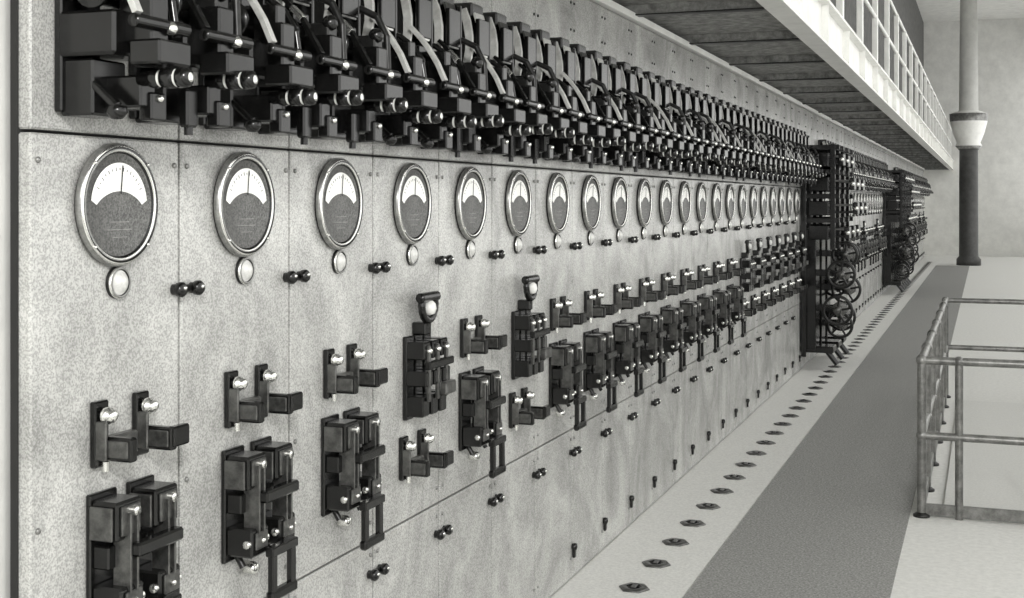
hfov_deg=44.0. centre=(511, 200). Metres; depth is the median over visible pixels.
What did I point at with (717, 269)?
bracket
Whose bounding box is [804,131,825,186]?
circuit breaker
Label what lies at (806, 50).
gallery walkway
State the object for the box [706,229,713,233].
clamp
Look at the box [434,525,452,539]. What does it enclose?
clamp
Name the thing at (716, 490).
floor plate
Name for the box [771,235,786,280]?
switch
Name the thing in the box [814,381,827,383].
floor plate
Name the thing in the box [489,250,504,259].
knob
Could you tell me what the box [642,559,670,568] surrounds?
floor plate
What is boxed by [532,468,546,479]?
clamp
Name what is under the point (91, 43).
circuit breaker
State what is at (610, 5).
trim
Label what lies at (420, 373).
switch
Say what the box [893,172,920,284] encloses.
main circuit breaker
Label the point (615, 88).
circuit breaker
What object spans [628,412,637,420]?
clamp
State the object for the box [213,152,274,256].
ammeter
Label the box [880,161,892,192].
circuit breaker
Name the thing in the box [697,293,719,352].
switch
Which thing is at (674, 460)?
bolt
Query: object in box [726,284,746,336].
switch
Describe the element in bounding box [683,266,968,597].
rubber mat
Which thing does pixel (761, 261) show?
switch
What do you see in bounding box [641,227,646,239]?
lamp
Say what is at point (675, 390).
clamp
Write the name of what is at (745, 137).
circuit breaker
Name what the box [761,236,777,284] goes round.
switch
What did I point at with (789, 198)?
ammeter
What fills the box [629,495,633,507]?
bolt
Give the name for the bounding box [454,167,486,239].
ammeter
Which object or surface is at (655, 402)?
clamp
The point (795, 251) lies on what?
switch
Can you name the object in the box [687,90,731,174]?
circuit breaker
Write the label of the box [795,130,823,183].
circuit breaker
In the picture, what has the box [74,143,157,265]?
ammeter
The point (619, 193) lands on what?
ammeter
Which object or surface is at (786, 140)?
circuit breaker
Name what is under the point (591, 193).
ammeter
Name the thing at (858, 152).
circuit breaker
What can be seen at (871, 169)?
circuit breaker
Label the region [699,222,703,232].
lamp
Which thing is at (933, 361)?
pipe railing
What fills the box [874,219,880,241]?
switch
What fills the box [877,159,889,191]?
circuit breaker
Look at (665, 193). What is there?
ammeter
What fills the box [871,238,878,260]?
switch
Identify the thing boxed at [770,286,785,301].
bracket
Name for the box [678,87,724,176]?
circuit breaker
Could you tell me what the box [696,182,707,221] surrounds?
ammeter
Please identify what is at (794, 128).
circuit breaker
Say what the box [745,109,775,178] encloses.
circuit breaker
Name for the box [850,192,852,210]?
ammeter
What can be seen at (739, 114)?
circuit breaker
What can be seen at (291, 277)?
knobs
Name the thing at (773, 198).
ammeter
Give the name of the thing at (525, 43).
circuit breaker
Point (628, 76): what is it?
circuit breaker
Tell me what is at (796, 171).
circuit breaker
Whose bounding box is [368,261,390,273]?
knob
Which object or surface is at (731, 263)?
bracket
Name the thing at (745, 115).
circuit breaker
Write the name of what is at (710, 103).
circuit breaker
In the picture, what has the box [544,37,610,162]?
circuit breaker
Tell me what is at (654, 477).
bolt
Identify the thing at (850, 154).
circuit breaker
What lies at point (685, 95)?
circuit breaker
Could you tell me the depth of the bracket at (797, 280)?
15.23 m
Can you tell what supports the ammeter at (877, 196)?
attached to the switchboard
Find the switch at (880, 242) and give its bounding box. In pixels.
[876,236,883,258]
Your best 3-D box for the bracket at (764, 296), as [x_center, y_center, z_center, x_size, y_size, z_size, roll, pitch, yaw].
[2.649,1.015,13.049,0.128,0.180,0.258,0,0,20]
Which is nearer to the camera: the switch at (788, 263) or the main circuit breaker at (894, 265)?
the switch at (788, 263)
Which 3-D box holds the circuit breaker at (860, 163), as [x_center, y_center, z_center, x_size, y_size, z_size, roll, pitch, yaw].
[5.781,-0.510,21.112,0.350,0.670,0.210,0,0,20]
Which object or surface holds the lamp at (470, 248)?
attached to the switchboard
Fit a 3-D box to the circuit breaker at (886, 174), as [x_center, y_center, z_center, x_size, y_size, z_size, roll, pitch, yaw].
[7.702,-0.510,26.255,0.350,0.670,0.210,0,0,20]
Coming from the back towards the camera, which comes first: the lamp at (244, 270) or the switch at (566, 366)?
the switch at (566, 366)
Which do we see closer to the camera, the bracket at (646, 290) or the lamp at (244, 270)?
the lamp at (244, 270)
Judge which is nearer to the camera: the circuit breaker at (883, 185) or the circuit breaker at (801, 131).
the circuit breaker at (801, 131)
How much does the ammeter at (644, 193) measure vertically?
0.324 m
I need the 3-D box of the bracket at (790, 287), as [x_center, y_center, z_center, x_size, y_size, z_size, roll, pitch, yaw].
[3.290,1.015,14.764,0.128,0.180,0.258,0,0,20]
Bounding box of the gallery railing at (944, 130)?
[836,0,951,155]
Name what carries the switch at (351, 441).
attached to the switchboard
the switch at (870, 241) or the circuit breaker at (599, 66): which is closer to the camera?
the circuit breaker at (599, 66)
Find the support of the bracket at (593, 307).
attached to the switchboard
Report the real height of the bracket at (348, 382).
0.180 m
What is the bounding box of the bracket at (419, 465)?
[399,428,453,482]
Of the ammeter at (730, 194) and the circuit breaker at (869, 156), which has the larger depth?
the circuit breaker at (869, 156)
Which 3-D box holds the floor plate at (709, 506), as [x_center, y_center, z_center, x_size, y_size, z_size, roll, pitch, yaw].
[1.343,2.085,8.665,0.170,0.018,0.147,0,0,20]
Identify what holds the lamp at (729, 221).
attached to the switchboard
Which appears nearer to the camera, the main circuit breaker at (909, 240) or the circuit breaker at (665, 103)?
the circuit breaker at (665, 103)
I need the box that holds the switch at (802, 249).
[795,231,808,271]
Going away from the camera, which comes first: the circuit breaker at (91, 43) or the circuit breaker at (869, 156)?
the circuit breaker at (91, 43)
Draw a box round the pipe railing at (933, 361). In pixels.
[913,297,1023,523]
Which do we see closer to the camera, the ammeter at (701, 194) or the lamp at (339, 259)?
the lamp at (339, 259)
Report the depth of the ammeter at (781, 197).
14.13 m
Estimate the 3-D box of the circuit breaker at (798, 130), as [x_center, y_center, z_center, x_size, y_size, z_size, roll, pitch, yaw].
[3.432,-0.521,14.826,0.350,0.647,0.210,0,0,20]
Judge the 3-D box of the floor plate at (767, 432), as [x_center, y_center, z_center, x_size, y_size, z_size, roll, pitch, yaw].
[2.365,2.085,11.402,0.170,0.018,0.147,0,0,20]
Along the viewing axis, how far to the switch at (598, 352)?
7.24 m
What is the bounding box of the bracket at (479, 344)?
[460,315,506,359]
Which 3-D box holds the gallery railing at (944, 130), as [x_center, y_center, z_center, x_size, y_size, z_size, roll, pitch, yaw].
[6.530,-2.133,20.907,0.060,1.175,58.860,0,0,20]
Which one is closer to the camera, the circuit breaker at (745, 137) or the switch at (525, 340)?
the switch at (525, 340)
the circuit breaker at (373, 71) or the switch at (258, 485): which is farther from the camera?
the circuit breaker at (373, 71)
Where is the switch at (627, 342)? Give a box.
[613,319,643,396]
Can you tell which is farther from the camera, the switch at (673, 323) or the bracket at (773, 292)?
the bracket at (773, 292)
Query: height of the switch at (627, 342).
0.463 m
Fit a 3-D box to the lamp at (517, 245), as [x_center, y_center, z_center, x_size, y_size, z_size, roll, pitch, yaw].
[0.035,0.215,6.194,0.028,0.086,0.086,0,0,20]
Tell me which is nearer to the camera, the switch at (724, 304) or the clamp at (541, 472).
the clamp at (541, 472)
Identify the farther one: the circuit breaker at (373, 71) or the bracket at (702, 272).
the bracket at (702, 272)
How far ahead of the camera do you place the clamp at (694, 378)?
9.84 m
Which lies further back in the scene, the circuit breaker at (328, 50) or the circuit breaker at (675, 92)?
the circuit breaker at (675, 92)
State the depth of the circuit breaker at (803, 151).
14.22 m
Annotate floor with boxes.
[549,255,1023,597]
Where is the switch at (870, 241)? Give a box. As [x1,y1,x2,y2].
[866,240,874,263]
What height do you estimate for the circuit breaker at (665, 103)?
0.670 m
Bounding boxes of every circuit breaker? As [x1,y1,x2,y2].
[54,0,193,121]
[129,0,257,134]
[198,0,317,133]
[255,0,363,144]
[310,0,407,148]
[351,0,442,145]
[388,0,476,148]
[420,0,503,156]
[451,2,530,154]
[477,12,552,161]
[502,21,574,163]
[523,29,592,160]
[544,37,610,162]
[562,44,625,167]
[580,50,640,165]
[595,56,653,170]
[610,62,666,171]
[624,66,677,168]
[638,71,688,170]
[647,75,697,174]
[659,80,707,172]
[673,83,715,176]
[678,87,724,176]
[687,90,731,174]
[702,94,739,175]
[710,96,746,178]
[712,99,752,176]
[719,102,758,179]
[732,105,764,180]
[732,107,770,178]
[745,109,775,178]
[745,111,780,181]
[752,114,785,179]
[756,116,789,182]
[765,119,798,181]
[767,118,794,183]
[774,123,805,184]
[776,121,802,181]
[785,124,809,182]
[789,126,813,184]
[790,127,816,185]
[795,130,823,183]
[797,129,819,183]
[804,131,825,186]
[810,147,863,359]
[817,149,867,354]
[818,139,829,144]
[850,149,865,182]
[850,154,861,178]
[853,150,868,182]
[853,152,867,183]
[855,151,870,183]
[857,152,872,186]
[858,152,873,189]
[860,153,874,189]
[862,154,876,189]
[863,154,877,190]
[865,155,879,190]
[866,155,880,189]
[868,156,881,189]
[869,156,882,191]
[870,157,884,190]
[872,157,885,191]
[873,158,886,191]
[876,159,888,190]
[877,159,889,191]
[878,160,890,190]
[879,160,891,192]
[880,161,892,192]
[882,169,914,291]
[884,162,895,192]
[886,163,897,192]
[888,171,916,289]
[889,172,917,287]
[891,172,918,286]
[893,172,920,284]
[895,173,921,282]
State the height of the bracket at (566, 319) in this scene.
0.180 m
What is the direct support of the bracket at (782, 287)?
attached to the switchboard
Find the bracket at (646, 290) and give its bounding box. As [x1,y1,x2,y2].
[639,277,665,305]
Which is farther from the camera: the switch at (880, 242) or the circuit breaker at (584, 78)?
the switch at (880, 242)
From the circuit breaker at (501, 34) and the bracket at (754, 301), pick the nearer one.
the circuit breaker at (501, 34)
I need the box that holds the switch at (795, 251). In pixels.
[787,232,801,274]
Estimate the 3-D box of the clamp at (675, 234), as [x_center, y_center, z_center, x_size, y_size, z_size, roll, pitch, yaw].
[1.214,0.250,9.325,0.045,0.044,0.127,0,0,20]
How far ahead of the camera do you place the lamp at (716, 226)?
10.74 m
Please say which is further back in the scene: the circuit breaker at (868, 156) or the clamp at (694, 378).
the circuit breaker at (868, 156)
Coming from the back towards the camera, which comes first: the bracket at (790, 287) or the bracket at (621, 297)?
the bracket at (790, 287)
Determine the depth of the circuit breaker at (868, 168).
22.23 m
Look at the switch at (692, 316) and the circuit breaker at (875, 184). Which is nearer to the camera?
the switch at (692, 316)
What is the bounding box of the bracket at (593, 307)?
[584,289,616,321]
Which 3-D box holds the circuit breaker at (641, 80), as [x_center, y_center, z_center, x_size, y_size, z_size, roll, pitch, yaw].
[0.870,-0.521,7.970,0.350,0.647,0.210,0,0,20]
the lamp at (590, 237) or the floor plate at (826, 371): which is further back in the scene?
the floor plate at (826, 371)
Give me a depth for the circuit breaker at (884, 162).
27.36 m
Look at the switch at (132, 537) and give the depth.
3.25 m
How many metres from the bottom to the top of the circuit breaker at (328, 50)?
0.670 m
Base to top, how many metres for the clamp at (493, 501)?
0.044 m
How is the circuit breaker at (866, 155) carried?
attached to the switchboard
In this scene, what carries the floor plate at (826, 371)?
on the strip
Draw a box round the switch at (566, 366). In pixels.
[549,339,586,430]
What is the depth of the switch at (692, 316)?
9.52 m
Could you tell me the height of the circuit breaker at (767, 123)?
0.670 m
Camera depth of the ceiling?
45.62 m
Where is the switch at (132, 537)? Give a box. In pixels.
[86,474,182,597]
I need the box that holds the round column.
[949,0,987,265]
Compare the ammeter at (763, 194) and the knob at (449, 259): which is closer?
the knob at (449, 259)
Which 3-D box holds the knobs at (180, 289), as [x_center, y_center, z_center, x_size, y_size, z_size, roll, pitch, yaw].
[-0.921,0.250,3.611,0.045,0.044,0.127,0,0,20]
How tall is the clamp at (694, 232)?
0.044 m
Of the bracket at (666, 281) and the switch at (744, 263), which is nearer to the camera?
the bracket at (666, 281)
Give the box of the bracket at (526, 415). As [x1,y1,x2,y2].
[509,387,549,429]
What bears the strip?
on the floor
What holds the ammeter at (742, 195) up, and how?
attached to the switchboard
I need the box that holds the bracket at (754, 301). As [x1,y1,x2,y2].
[750,294,767,310]
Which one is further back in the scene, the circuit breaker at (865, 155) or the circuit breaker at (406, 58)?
the circuit breaker at (865, 155)
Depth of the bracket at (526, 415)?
6.10 m
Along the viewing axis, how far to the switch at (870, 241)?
24.38 m
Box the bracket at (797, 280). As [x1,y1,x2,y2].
[794,277,807,290]
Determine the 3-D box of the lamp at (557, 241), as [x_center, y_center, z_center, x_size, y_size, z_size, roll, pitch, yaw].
[0.249,0.215,6.766,0.028,0.086,0.086,0,0,20]
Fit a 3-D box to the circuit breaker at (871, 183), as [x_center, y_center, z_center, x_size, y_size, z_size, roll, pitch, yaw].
[5.994,-0.521,21.683,0.350,0.647,0.210,0,0,20]
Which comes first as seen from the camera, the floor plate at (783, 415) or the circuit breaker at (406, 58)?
the circuit breaker at (406, 58)
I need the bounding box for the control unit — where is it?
[801,144,859,365]
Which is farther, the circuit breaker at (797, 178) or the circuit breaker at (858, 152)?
the circuit breaker at (858, 152)
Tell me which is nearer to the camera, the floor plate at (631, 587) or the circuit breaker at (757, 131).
the floor plate at (631, 587)
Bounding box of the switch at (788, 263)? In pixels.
[779,233,793,277]
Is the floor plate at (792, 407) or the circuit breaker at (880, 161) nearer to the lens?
the floor plate at (792, 407)
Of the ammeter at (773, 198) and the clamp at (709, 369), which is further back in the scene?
the ammeter at (773, 198)
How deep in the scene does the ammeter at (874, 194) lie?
26.14 m
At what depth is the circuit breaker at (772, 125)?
12.81 m
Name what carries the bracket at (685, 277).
attached to the switchboard
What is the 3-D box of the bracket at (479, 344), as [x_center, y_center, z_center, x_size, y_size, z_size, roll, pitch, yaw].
[-0.124,0.605,5.625,0.128,0.180,0.258,0,0,20]
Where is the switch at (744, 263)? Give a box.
[740,239,757,291]
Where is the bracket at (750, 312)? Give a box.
[744,300,756,316]
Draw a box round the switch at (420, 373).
[403,291,455,420]
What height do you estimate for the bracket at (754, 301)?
0.180 m
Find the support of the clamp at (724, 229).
attached to the switchboard
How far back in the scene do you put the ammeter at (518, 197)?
6.16 m
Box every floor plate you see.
[619,582,649,592]
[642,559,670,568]
[662,538,688,546]
[680,519,705,526]
[696,503,720,509]
[710,488,733,493]
[723,474,745,479]
[735,462,756,466]
[746,451,765,455]
[756,440,775,444]
[765,431,783,434]
[774,422,791,425]
[781,414,798,417]
[789,406,805,409]
[795,399,811,402]
[802,393,817,395]
[808,386,822,389]
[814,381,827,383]
[818,375,832,377]
[823,370,836,372]
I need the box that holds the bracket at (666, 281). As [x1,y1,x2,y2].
[661,272,685,298]
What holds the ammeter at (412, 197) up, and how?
attached to the switchboard
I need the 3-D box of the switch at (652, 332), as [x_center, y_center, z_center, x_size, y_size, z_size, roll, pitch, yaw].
[0.948,0.981,8.469,0.145,0.463,0.275,0,0,20]
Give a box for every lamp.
[105,266,130,298]
[235,257,254,284]
[332,250,346,273]
[406,244,418,265]
[465,240,475,258]
[513,236,522,253]
[553,233,561,248]
[587,231,593,245]
[616,229,622,241]
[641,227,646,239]
[663,225,667,236]
[682,224,686,234]
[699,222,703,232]
[714,221,718,230]
[728,220,731,229]
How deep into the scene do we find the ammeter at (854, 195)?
22.11 m
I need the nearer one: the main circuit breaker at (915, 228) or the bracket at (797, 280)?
the bracket at (797, 280)
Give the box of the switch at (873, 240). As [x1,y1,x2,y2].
[869,239,876,261]
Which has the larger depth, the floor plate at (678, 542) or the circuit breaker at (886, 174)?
the circuit breaker at (886, 174)
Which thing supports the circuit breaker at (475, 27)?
attached to the switchboard
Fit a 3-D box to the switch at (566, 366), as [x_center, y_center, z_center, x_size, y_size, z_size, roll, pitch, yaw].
[0.307,0.981,6.755,0.145,0.463,0.275,0,0,20]
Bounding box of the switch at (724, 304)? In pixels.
[713,288,733,344]
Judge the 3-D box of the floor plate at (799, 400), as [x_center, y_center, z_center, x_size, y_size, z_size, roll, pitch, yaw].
[3.047,2.085,13.227,0.170,0.018,0.147,0,0,20]
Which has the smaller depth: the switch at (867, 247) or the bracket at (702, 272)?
the bracket at (702, 272)
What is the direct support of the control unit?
attached to the switchboard
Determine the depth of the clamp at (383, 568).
4.71 m
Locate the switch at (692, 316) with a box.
[680,298,704,361]
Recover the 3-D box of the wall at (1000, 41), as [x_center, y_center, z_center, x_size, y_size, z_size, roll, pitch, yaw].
[18.378,-2.400,48.218,5.520,9.000,0.200,0,0,20]
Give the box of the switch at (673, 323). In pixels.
[660,304,686,371]
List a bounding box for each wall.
[0,0,923,597]
[924,18,1023,256]
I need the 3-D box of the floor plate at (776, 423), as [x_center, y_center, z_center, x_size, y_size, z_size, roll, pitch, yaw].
[2.536,2.085,11.858,0.170,0.018,0.147,0,0,20]
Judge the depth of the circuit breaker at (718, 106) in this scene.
10.23 m
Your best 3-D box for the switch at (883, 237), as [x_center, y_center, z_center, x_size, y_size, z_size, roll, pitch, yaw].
[7.993,0.981,27.326,0.145,0.462,0.275,0,0,20]
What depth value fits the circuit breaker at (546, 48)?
6.22 m
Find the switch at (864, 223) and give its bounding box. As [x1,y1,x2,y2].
[860,221,868,246]
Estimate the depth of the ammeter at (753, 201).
12.43 m
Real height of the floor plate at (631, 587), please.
0.018 m
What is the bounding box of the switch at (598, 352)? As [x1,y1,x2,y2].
[583,328,617,412]
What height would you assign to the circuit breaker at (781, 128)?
0.647 m
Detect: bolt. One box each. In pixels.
[571,543,577,557]
[603,517,607,530]
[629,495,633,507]
[653,476,656,487]
[673,459,676,469]
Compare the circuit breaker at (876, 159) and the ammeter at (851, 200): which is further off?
the circuit breaker at (876, 159)
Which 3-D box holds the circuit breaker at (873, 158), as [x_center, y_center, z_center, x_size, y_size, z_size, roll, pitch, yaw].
[7.173,-0.510,24.840,0.350,0.670,0.210,0,0,20]
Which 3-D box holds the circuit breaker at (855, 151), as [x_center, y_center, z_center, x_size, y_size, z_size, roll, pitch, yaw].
[5.893,-0.510,21.412,0.350,0.670,0.210,0,0,20]
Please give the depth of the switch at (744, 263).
11.85 m
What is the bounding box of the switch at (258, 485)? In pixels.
[221,436,298,597]
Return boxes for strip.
[551,257,941,597]
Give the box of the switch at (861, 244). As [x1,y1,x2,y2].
[857,242,865,268]
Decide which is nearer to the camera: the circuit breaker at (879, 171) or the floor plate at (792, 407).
the floor plate at (792, 407)
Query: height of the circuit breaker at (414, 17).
0.647 m
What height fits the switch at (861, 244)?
0.462 m
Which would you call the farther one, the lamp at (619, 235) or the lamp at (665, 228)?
the lamp at (665, 228)
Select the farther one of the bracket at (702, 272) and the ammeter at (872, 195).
the ammeter at (872, 195)
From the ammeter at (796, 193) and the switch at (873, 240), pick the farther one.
the switch at (873, 240)
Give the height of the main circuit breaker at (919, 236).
2.742 m
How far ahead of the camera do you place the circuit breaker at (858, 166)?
20.51 m
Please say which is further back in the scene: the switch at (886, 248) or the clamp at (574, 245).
the switch at (886, 248)
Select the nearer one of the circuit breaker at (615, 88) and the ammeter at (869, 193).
the circuit breaker at (615, 88)
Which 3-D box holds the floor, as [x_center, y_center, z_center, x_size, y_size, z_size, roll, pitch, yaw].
[7.931,2.188,20.255,5.520,0.225,59.500,0,0,20]
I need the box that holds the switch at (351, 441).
[321,407,384,550]
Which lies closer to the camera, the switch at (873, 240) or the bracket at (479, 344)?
the bracket at (479, 344)
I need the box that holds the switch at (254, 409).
[224,363,302,430]
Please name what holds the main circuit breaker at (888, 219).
attached to the switchboard
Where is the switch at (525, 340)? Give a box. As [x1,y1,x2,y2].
[511,274,551,379]
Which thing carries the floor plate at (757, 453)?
on the strip
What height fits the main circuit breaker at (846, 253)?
2.742 m
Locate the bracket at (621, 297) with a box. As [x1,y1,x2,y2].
[613,282,643,313]
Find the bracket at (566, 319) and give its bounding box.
[550,296,586,332]
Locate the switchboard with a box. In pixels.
[10,0,923,597]
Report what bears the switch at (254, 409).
attached to the switchboard
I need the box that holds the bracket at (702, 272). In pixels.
[698,264,719,287]
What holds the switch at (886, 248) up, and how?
attached to the switchboard
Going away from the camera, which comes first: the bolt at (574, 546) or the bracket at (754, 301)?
the bolt at (574, 546)
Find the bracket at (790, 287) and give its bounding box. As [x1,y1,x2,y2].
[787,280,800,293]
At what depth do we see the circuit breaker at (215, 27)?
3.36 m
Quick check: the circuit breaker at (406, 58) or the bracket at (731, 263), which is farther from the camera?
the bracket at (731, 263)
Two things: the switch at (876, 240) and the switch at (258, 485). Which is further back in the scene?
the switch at (876, 240)
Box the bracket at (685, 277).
[680,268,703,292]
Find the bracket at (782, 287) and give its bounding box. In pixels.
[779,283,793,297]
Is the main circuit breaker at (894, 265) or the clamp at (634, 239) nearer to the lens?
the clamp at (634, 239)
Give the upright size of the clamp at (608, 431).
0.044 m
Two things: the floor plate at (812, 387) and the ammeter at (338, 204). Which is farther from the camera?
the floor plate at (812, 387)
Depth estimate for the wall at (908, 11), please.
3.07 m
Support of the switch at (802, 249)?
attached to the switchboard
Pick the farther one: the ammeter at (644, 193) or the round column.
the round column
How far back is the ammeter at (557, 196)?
6.73 m
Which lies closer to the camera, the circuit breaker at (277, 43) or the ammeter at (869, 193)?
the circuit breaker at (277, 43)
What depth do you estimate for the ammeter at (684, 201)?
9.58 m
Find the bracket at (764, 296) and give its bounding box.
[761,290,776,305]
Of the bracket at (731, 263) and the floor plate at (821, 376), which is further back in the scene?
the floor plate at (821, 376)
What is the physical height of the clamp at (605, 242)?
0.044 m
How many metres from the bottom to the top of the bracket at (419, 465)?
0.180 m
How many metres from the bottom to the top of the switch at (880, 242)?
0.462 m
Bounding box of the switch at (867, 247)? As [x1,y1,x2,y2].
[863,241,871,264]
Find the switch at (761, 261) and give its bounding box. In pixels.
[751,238,768,288]
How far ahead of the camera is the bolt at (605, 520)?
7.59 m
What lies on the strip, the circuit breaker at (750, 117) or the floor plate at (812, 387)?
the floor plate at (812, 387)
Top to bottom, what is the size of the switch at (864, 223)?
0.500 m
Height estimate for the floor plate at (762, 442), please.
0.018 m
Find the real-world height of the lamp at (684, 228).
0.086 m
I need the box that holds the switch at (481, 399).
[459,366,505,477]
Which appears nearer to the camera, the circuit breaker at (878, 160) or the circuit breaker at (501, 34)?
the circuit breaker at (501, 34)
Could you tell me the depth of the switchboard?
4.67 m
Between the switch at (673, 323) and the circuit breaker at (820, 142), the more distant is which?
the circuit breaker at (820, 142)
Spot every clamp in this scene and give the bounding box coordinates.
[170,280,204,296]
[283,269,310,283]
[367,563,389,580]
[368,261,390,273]
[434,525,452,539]
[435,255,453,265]
[488,493,504,506]
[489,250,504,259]
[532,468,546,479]
[533,245,547,254]
[569,446,581,456]
[570,242,582,249]
[601,239,612,245]
[601,428,611,436]
[628,236,638,242]
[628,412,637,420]
[651,234,660,239]
[651,398,660,405]
[672,232,680,237]
[672,386,680,393]
[690,230,698,235]
[690,376,697,381]
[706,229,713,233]
[706,366,713,372]
[721,227,727,231]
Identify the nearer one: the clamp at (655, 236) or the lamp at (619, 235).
the lamp at (619, 235)
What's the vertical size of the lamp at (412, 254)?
0.086 m
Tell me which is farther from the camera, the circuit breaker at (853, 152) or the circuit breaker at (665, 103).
the circuit breaker at (853, 152)
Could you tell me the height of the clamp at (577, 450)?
0.044 m
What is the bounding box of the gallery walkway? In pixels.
[612,0,953,169]
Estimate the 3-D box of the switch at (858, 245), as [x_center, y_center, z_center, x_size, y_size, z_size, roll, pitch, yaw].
[6.072,0.981,22.184,0.145,0.462,0.275,0,0,20]
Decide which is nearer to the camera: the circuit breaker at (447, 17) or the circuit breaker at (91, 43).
the circuit breaker at (91, 43)
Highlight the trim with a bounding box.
[589,0,924,169]
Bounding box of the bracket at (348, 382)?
[323,343,387,400]
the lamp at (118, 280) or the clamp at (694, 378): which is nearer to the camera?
the lamp at (118, 280)
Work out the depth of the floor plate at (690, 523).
8.18 m
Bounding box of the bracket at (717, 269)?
[713,261,732,282]
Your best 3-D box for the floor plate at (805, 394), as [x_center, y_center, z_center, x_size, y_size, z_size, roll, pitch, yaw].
[3.217,2.085,13.683,0.170,0.018,0.147,0,0,20]
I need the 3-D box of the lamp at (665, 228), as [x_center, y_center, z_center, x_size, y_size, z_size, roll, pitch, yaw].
[1.103,0.215,9.052,0.028,0.086,0.086,0,0,20]
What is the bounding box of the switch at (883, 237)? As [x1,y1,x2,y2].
[878,236,885,256]
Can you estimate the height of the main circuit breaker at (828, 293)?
2.742 m
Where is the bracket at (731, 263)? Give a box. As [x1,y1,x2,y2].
[727,258,745,278]
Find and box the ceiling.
[916,0,1023,22]
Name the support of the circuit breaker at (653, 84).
attached to the switchboard
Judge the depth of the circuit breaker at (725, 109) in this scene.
10.52 m
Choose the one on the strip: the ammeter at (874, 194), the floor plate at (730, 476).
the floor plate at (730, 476)
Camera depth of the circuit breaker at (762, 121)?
12.24 m
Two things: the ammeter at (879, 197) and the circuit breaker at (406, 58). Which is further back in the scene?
the ammeter at (879, 197)
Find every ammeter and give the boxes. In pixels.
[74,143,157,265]
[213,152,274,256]
[314,158,362,249]
[393,163,431,243]
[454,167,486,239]
[505,170,531,235]
[546,173,568,232]
[581,175,600,230]
[611,177,628,228]
[636,178,651,226]
[659,180,672,224]
[678,181,690,223]
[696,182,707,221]
[711,183,721,220]
[725,184,734,219]
[738,185,746,218]
[749,186,757,217]
[760,186,767,217]
[769,187,776,216]
[778,187,784,215]
[786,188,792,215]
[794,188,799,214]
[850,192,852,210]
[853,192,856,201]
[869,193,870,209]
[871,193,873,209]
[874,194,875,208]
[876,194,878,208]
[878,194,880,208]
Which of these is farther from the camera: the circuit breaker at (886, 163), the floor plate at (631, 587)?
the circuit breaker at (886, 163)
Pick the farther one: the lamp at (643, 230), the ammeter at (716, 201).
the ammeter at (716, 201)
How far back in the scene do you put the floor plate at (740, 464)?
10.00 m
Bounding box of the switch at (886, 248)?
[881,235,887,255]
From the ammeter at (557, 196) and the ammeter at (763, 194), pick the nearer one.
the ammeter at (557, 196)
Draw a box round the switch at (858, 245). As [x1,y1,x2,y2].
[856,244,862,269]
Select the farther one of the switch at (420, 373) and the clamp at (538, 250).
the clamp at (538, 250)
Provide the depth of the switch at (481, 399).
5.53 m
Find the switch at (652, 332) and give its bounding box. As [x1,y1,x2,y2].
[638,311,666,383]
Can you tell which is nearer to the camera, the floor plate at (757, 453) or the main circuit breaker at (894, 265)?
the floor plate at (757, 453)
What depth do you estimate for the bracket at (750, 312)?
11.81 m

